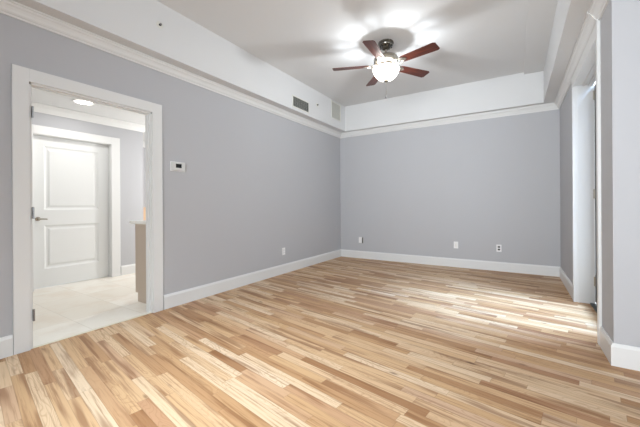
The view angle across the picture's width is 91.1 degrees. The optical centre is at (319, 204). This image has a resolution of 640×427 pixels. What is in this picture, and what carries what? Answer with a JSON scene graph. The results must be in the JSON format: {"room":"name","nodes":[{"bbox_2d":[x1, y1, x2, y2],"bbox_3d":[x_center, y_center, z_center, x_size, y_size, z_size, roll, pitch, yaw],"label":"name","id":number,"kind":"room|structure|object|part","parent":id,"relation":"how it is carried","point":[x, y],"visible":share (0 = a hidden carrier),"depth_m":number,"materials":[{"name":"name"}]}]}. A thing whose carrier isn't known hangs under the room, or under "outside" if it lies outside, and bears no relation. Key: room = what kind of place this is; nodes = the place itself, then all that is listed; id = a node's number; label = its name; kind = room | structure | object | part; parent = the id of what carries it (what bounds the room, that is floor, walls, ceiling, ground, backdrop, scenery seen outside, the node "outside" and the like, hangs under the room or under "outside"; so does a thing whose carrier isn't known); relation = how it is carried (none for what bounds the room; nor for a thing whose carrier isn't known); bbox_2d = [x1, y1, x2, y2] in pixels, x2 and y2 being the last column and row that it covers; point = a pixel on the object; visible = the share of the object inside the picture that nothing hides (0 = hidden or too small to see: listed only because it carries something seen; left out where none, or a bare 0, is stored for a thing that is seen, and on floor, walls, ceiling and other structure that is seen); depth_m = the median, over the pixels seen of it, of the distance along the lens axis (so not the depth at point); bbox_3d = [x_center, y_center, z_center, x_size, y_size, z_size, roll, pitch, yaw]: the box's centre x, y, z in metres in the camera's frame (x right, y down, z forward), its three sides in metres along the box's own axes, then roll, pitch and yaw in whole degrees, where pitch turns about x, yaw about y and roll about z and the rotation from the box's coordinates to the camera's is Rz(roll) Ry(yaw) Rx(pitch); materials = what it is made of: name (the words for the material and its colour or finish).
{"room":"empty bedroom","nodes":[
{"label":"empty bedroom","id":0,"kind":"room"},
{"bbox_2d":[32,112,142,265],"bbox_3d":[-4.411,-0.093,3.107,0.140,2.440,5.200,0,0,32],"label":"wall","id":1,"kind":"structure","parent":0,"point":[131,142],"depth_m":5.04,"materials":[{"name":"grey paint"}]},
{"bbox_2d":[32,124,120,290],"bbox_3d":[-3.525,0.040,4.500,0.160,2.163,1.160,0,0,32],"label":"door","id":2,"kind":"structure","parent":1,"relation":"in","point":[76,175],"depth_m":4.51,"materials":[{"name":"white paint"}]},
{"bbox_3d":[-3.705,0.189,4.173,0.061,0.056,0.114,0,0,32],"label":"lever handle","id":3,"kind":"part","parent":2,"relation":"part of","materials":[{"name":"silver metal"}]},
{"bbox_3d":[-3.557,-0.361,4.506,0.036,0.865,0.650,0,0,32],"label":"panel","id":4,"kind":"part","parent":2,"relation":"part of","materials":[{"name":"white paint"}]},
{"bbox_3d":[-3.551,0.571,4.506,0.036,0.590,0.650,0,0,32],"label":"panel","id":5,"kind":"part","parent":2,"relation":"part of","materials":[{"name":"white paint"}]},
{"bbox_2d":[32,102,144,131],"bbox_3d":[-4.300,-1.262,3.083,0.085,0.105,5.285,0,0,32],"label":"crown molding","id":6,"kind":"structure","parent":1,"relation":"attached to","point":[38,107],"depth_m":4.53,"materials":[{"name":"white paint"}]},
{"bbox_2d":[121,264,134,274],"bbox_3d":[-3.048,1.043,5.123,0.017,0.150,0.377,0,0,32],"label":"baseboard","id":7,"kind":"structure","parent":1,"relation":"attached to","point":[125,269],"depth_m":5.04,"materials":[{"name":"white paint"}]},
{"bbox_2d":[31,88,144,141],"bbox_3d":[-4.223,-1.365,4.236,5.112,0.100,7.520,0,0,32],"label":"ceiling","id":8,"kind":"structure","parent":0,"point":[38,96],"depth_m":4.27,"materials":[{"name":"paint"}]},
{"bbox_2d":[71,99,94,105],"bbox_3d":[-3.043,-1.317,4.039,0.248,0.009,0.248,0,0,32],"label":"recessed light","id":9,"kind":"object","parent":8,"relation":"in","point":[77,101],"visible":0.8,"depth_m":4.04,"materials":[{"name":"white paint"}]},
{"bbox_2d":[143,147,145,206],"bbox_3d":[-3.616,-0.098,6.917,0.120,2.440,2.100,0,0,32],"label":"wall","id":10,"kind":"structure","parent":0,"point":[144,180],"depth_m":6.64,"materials":[{"name":"grey paint"}]},
{"bbox_2d":[143,207,145,219],"bbox_3d":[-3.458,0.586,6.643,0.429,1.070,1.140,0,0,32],"label":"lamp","id":11,"kind":"object","parent":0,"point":[144,208],"visible":0.02,"depth_m":6.22,"materials":[{"name":"brown wood"}]},
{"bbox_2d":[0,13,340,337],"bbox_3d":[-1.806,-0.190,3.185,0.088,2.602,8.300,0,0,32],"label":"wall","id":12,"kind":"structure","parent":0,"point":[255,183],"depth_m":3.82,"materials":[{"name":"grey paint"}]},
{"bbox_2d":[0,335,12,358],"bbox_3d":[-3.118,1.044,0.983,0.017,0.150,3.167,0,0,32],"label":"baseboard","id":13,"kind":"structure","parent":12,"relation":"attached to","point":[6,343],"depth_m":2.29,"materials":[{"name":"white paint"}]},
{"bbox_2d":[11,64,162,354],"bbox_3d":[-2.015,0.034,2.844,0.122,2.157,1.159,0,0,32],"label":"door frame","id":14,"kind":"structure","parent":12,"relation":"in","point":[23,214],"depth_m":2.42,"materials":[{"name":"white paint"}]},
{"bbox_3d":[-2.075,0.034,2.850,0.014,2.157,1.107,0,0,32],"label":"hall casing","id":15,"kind":"part","parent":14,"relation":"part of","materials":[{"name":"white paint"}]},
{"bbox_2d":[0,0,340,137],"bbox_3d":[-1.746,-1.445,3.142,0.072,0.093,8.300,0,0,32],"label":"crown molding","id":16,"kind":"structure","parent":12,"relation":"attached to","point":[11,8],"depth_m":3.02,"materials":[{"name":"white paint"}]},
{"bbox_2d":[170,161,184,171],"bbox_3d":[-1.565,-0.421,3.462,0.030,0.104,0.172,0,0,32],"label":"thermostat","id":17,"kind":"object","parent":12,"relation":"attached to","point":[174,166],"visible":1,"depth_m":3.44,"materials":[{"name":"white plastic"}]},
{"bbox_2d":[163,249,340,309],"bbox_3d":[-0.601,1.029,4.996,0.017,0.150,3.958,0,0,32],"label":"baseboard","id":18,"kind":"structure","parent":12,"relation":"attached to","point":[174,299],"depth_m":4.18,"materials":[{"name":"white paint"}]},
{"bbox_2d":[13,0,344,132],"bbox_3d":[-1.698,-1.794,3.182,0.291,0.605,8.420,0,0,32],"label":"soffit","id":19,"kind":"structure","parent":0,"point":[183,43],"depth_m":3.36,"materials":[{"name":"paint"}]},
{"bbox_2d":[156,21,162,28],"bbox_3d":[-1.570,-1.772,3.085,0.029,0.067,0.067,0,0,32],"label":"sprinkler head","id":20,"kind":"object","parent":19,"relation":"attached to","point":[159,24],"visible":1,"depth_m":3.08},
{"bbox_2d":[292,94,308,113],"bbox_3d":[-0.308,-1.635,5.113,0.011,0.192,0.474,0,0,32],"label":"ceiling vent","id":21,"kind":"object","parent":19,"relation":"in","point":[297,102],"visible":1,"depth_m":5.09,"materials":[{"name":"white metal"}]},
{"bbox_2d":[331,100,340,121],"bbox_3d":[0.313,-1.817,6.105,0.011,0.330,0.370,0,0,32],"label":"ceiling vent","id":22,"kind":"object","parent":19,"relation":"in","point":[335,108],"visible":1,"depth_m":6.09,"materials":[{"name":"white metal"}]},
{"bbox_2d":[0,256,639,426],"bbox_3d":[-1.253,1.133,2.843,11.600,0.050,8.300,0,0,32],"label":"floor","id":23,"kind":"structure","parent":0,"point":[341,341],"depth_m":2.26,"materials":[{"name":"brown wood"}]},
{"bbox_2d":[33,312,151,347],"bbox_3d":[-1.987,1.135,2.830,0.030,0.054,0.935,0,0,32],"label":"threshold hall","id":24,"kind":"object","parent":23,"relation":"on","point":[149,312],"visible":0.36,"depth_m":2.75,"materials":[{"name":"stone"}]},
{"bbox_2d":[135,224,145,303],"bbox_3d":[-1.687,0.664,3.971,0.510,0.892,1.045,0,0,32],"label":"vanity cabinet","id":25,"kind":"object","parent":23,"relation":"on","point":[140,229],"visible":0.1,"depth_m":3.58,"materials":[{"name":"beige laminate"}]},
{"bbox_2d":[129,220,145,224],"bbox_3d":[-1.703,0.202,3.974,0.535,0.033,1.095,0,0,32],"label":"countertop","id":26,"kind":"structure","parent":25,"relation":"on","point":[138,221],"depth_m":3.57,"materials":[{"name":"white stone"}]},
{"bbox_2d":[157,0,527,106],"bbox_3d":[-0.243,-2.056,2.103,3.323,0.100,8.140,0,0,32],"label":"ceiling","id":27,"kind":"structure","parent":0,"point":[477,40],"depth_m":3.74,"materials":[{"name":"paint"}]},
{"bbox_2d":[332,39,439,97],"bbox_3d":[0.809,-1.666,3.856,1.296,0.692,1.260,0,0,32],"label":"ceiling fan","id":28,"kind":"object","parent":27,"relation":"hanging from","point":[385,61],"visible":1,"depth_m":3.82,"materials":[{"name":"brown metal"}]},
{"bbox_3d":[0.391,-1.727,3.970,0.460,0.006,0.142,0,11,10],"label":"blade","id":29,"kind":"part","parent":28,"relation":"part of","materials":[{"name":"brown wood"}]},
{"bbox_3d":[0.614,-1.729,3.510,0.142,0.006,0.460,12,6,28],"label":"blade","id":30,"kind":"part","parent":28,"relation":"part of","materials":[{"name":"brown wood"}]},
{"bbox_3d":[0.760,-1.730,4.324,0.142,0.006,0.460,-11,2,-8],"label":"blade","id":31,"kind":"part","parent":28,"relation":"part of","materials":[{"name":"brown wood"}]},
{"bbox_3d":[1.211,-1.732,4.082,0.460,0.006,0.142,0,-11,-26],"label":"blade","id":32,"kind":"part","parent":28,"relation":"part of","materials":[{"name":"brown wood"}]},
{"bbox_3d":[1.121,-1.732,3.579,0.142,0.006,0.460,15,-10,-43],"label":"blade","id":33,"kind":"part","parent":28,"relation":"part of","materials":[{"name":"brown wood"}]},
{"bbox_2d":[345,71,543,131],"bbox_3d":[1.995,-1.817,5.670,3.323,0.605,0.280,0,0,32],"label":"soffit","id":34,"kind":"structure","parent":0,"point":[518,90],"depth_m":5.35,"materials":[{"name":"paint"}]},
{"bbox_2d":[340,109,560,266],"bbox_3d":[2.078,-0.213,5.718,3.978,2.602,0.120,0,0,32],"label":"wall","id":35,"kind":"structure","parent":0,"point":[482,185],"depth_m":5.43,"materials":[{"name":"grey paint"}]},
{"bbox_2d":[340,103,558,137],"bbox_3d":[1.989,-1.468,5.656,3.730,0.093,0.072,0,0,32],"label":"crown molding","id":36,"kind":"structure","parent":35,"relation":"attached to","point":[549,106],"depth_m":5.40,"materials":[{"name":"white paint"}]},
{"bbox_2d":[341,249,559,276],"bbox_3d":[2.018,1.013,5.679,3.730,0.150,0.017,0,0,32],"label":"baseboard","id":37,"kind":"structure","parent":35,"relation":"attached to","point":[429,260],"depth_m":5.42,"materials":[{"name":"white paint"}]},
{"bbox_2d":[496,245,501,251],"bbox_3d":[2.919,0.710,5.118,0.072,0.116,0.009,0,0,32],"label":"wall outlet","id":38,"kind":"object","parent":35,"relation":"attached to","point":[498,247],"visible":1,"depth_m":5.12,"materials":[{"name":"white plastic"}]},
{"bbox_2d":[524,0,557,73],"bbox_3d":[1.062,-1.996,1.285,0.244,0.035,8.140,0,0,32],"label":"ceiling","id":39,"kind":"structure","parent":0,"point":[540,13],"depth_m":3.62,"materials":[{"name":"paint"}]},
{"bbox_2d":[543,0,591,103],"bbox_3d":[2.509,-1.820,0.544,2.994,0.605,8.420,0,0,32],"label":"ceiling","id":40,"kind":"structure","parent":0,"point":[570,15],"depth_m":3.08,"materials":[{"name":"paint"}]},
{"bbox_2d":[560,0,639,346],"bbox_3d":[2.858,-0.218,3.370,0.160,2.602,3.030,0,0,32],"label":"wall","id":41,"kind":"structure","parent":0,"point":[620,20],"depth_m":2.12,"materials":[{"name":"grey paint"}]},
{"bbox_2d":[559,267,572,298],"bbox_3d":[3.235,1.006,4.124,0.017,0.150,1.360,0,0,32],"label":"baseboard","id":42,"kind":"structure","parent":41,"relation":"attached to","point":[566,281],"depth_m":4.02,"materials":[{"name":"white paint"}]},
{"bbox_2d":[554,0,608,108],"bbox_3d":[2.734,-1.472,3.401,0.072,0.093,3.102,0,0,32],"label":"crown molding","id":43,"kind":"structure","parent":41,"relation":"attached to","point":[597,8],"depth_m":2.89,"materials":[{"name":"white paint"}]},
{"bbox_2d":[572,20,601,344],"bbox_3d":[2.621,-0.145,2.914,0.280,2.559,1.325,0,0,32],"label":"door","id":44,"kind":"structure","parent":41,"relation":"in","point":[586,96],"depth_m":3.43,"materials":[{"name":"white paint"}]},
{"bbox_3d":[2.686,1.103,2.875,0.140,0.062,1.220,0,0,32],"label":"sill","id":45,"kind":"part","parent":44,"relation":"part of","materials":[{"name":"grey metal"}]},
{"bbox_3d":[2.677,-0.116,2.876,0.045,2.340,1.212,0,0,32],"label":"frame","id":46,"kind":"part","parent":44,"relation":"part of","materials":[{"name":"white paint"}]},
{"bbox_2d":[586,12,597,21],"bbox_3d":[2.135,-1.466,2.452,0.078,0.097,0.025,0,0,32],"label":"crown molding","id":47,"kind":"structure","parent":41,"relation":"attached to","point":[587,13],"depth_m":2.45,"materials":[{"name":"white paint"}]},
{"bbox_2d":[599,326,612,363],"bbox_3d":[2.072,1.013,2.270,0.017,0.150,0.357,0,0,32],"label":"baseboard","id":48,"kind":"structure","parent":41,"relation":"attached to","point":[605,342],"depth_m":2.26,"materials":[{"name":"white paint"}]},
{"bbox_3d":[3.267,-0.221,1.396,2.630,2.602,0.120,0,0,32],"label":"wall","id":49,"kind":"structure","parent":0,"visible":0},
{"bbox_2d":[611,343,639,370],"bbox_3d":[3.112,1.006,1.417,2.687,0.150,0.017,0,0,32],"label":"baseboard","id":50,"kind":"structure","parent":49,"relation":"attached to","point":[623,356],"depth_m":2.08,"materials":[{"name":"white paint"}]}
]}

